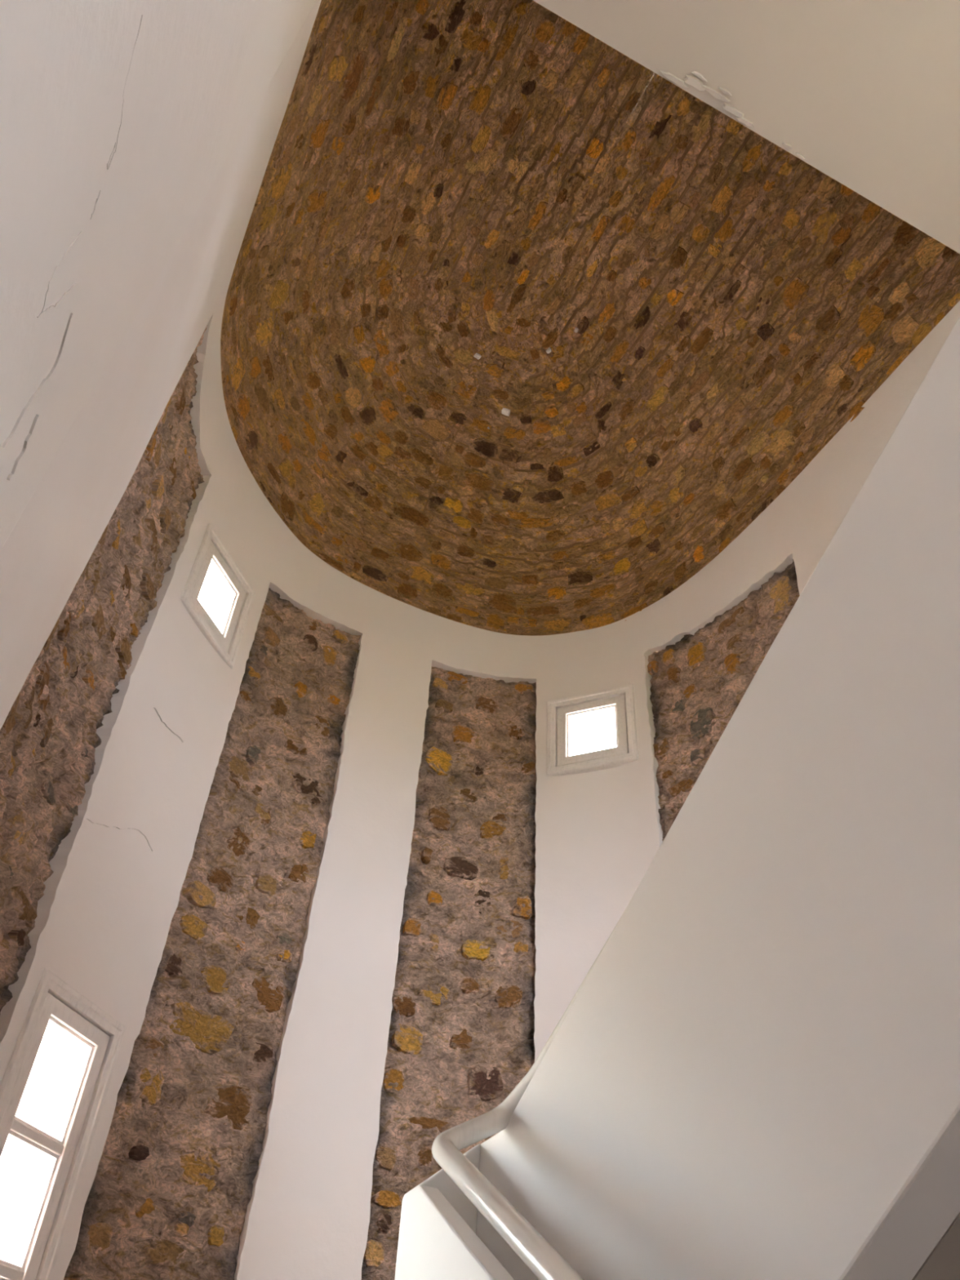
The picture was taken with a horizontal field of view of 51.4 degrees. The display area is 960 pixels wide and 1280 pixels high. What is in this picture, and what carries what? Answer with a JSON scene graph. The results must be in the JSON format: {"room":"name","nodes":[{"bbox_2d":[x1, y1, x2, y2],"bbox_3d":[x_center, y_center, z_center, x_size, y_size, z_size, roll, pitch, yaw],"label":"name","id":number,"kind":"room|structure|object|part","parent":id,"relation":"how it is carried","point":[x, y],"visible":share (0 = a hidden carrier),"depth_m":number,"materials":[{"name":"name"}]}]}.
{"room":"stairwell","nodes":[
{"label":"stairwell","id":0,"kind":"room"},
{"bbox_2d":[0,0,317,550],"bbox_3d":[-0.037,-1.143,0.250,0.205,6.000,3.400,21,-46,-17],"label":"wall","id":1,"kind":"structure","parent":0,"point":[118,118],"depth_m":1.26,"materials":[{"name":"white paint"}]},
{"bbox_2d":[0,0,877,1279],"bbox_3d":[-0.059,1.187,2.724,2.915,6.000,2.718,21,-46,-17],"label":"wall","id":2,"kind":"structure","parent":0,"point":[332,892],"depth_m":4.04,"materials":[{"name":"white paint"}]},
{"bbox_2d":[0,968,126,1279],"bbox_3d":[-1.608,1.639,2.905,0.662,1.210,0.496,-10,-45,15],"label":"window","id":3,"kind":"structure","parent":2,"relation":"in","point":[55,1084],"depth_m":3.08,"materials":[{"name":"white paint"}]},
{"bbox_2d":[180,523,255,668],"bbox_3d":[-1.358,-0.167,4.548,0.412,0.533,0.496,-10,-45,15],"label":"window","id":4,"kind":"structure","parent":2,"relation":"in","point":[217,595],"depth_m":4.57,"materials":[{"name":"white paint"}]},
{"bbox_3d":[-1.205,-0.193,4.507,0.062,0.387,0.350,-10,-45,15],"label":"sash frame","id":5,"kind":"part","parent":4,"relation":"part of","materials":[{"name":"white paint"}]},
{"bbox_2d":[546,684,638,776],"bbox_3d":[0.649,0.592,5.322,0.521,0.532,0.412,-13,-46,18],"label":"window","id":6,"kind":"structure","parent":2,"relation":"in","point":[610,711],"depth_m":5.25,"materials":[{"name":"white paint"}]},
{"bbox_3d":[0.590,0.488,5.216,0.375,0.386,0.062,-13,-46,18],"label":"sash frame","id":7,"kind":"part","parent":6,"relation":"part of","materials":[{"name":"white paint"}]},
{"bbox_3d":[-0.384,2.447,2.241,2.755,0.190,1.424,21,-46,-17],"label":"landing","id":8,"kind":"object","parent":2,"relation":"attached to","visible":0},
{"bbox_2d":[404,1143,480,1233],"bbox_3d":[-0.123,1.656,2.259,0.082,1.014,0.267,-24,-50,26],"label":"wall","id":9,"kind":"structure","parent":8,"relation":"on","point":[441,1180],"depth_m":2.50,"materials":[{"name":"paint"}]},
{"bbox_2d":[475,316,959,1279],"bbox_3d":[0.957,-0.207,1.711,0.120,3.076,4.000,21,-46,-17],"label":"wall","id":10,"kind":"structure","parent":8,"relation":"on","point":[755,1074],"depth_m":1.86,"materials":[{"name":"paint"}]},
{"bbox_2d":[431,914,622,1279],"bbox_3d":[0.853,0.006,1.346,0.304,3.980,3.876,21,-46,-17],"label":"handrail","id":11,"kind":"object","parent":10,"relation":"attached to","point":[542,1259],"visible":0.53,"depth_m":2.17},
{"bbox_2d":[220,0,959,635],"bbox_3d":[0.888,-2.364,3.954,2.855,1.014,6.084,21,-46,-17],"label":"ceiling","id":12,"kind":"structure","parent":0,"point":[522,330],"depth_m":4.90,"materials":[{"name":"stone"}]},
{"bbox_2d":[861,300,959,458],"bbox_3d":[2.519,-0.003,1.258,0.205,6.000,3.859,21,-46,-17],"label":"wall","id":13,"kind":"structure","parent":0,"point":[883,411],"depth_m":4.32,"materials":[{"name":"white paint"}]},
{"bbox_2d":[911,1213,959,1279],"bbox_3d":[1.532,0.396,1.455,1.172,2.149,3.770,21,-46,-17],"label":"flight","id":14,"kind":"object","parent":13,"relation":"attached to","point":[943,1263],"visible":0.02,"depth_m":1.49,"materials":[{"name":"paint"}]},
{"bbox_3d":[0.585,2.325,-0.609,2.770,0.150,6.350,21,-46,-17],"label":"floor","id":15,"kind":"structure","parent":0,"visible":0},
{"bbox_2d":[394,1185,514,1279],"bbox_3d":[0.472,1.386,0.471,0.055,2.682,3.232,21,-46,-17],"label":"parapet","id":16,"kind":"object","parent":15,"relation":"on","point":[435,1242],"visible":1,"depth_m":2.22,"materials":[{"name":"paint"}]}
]}

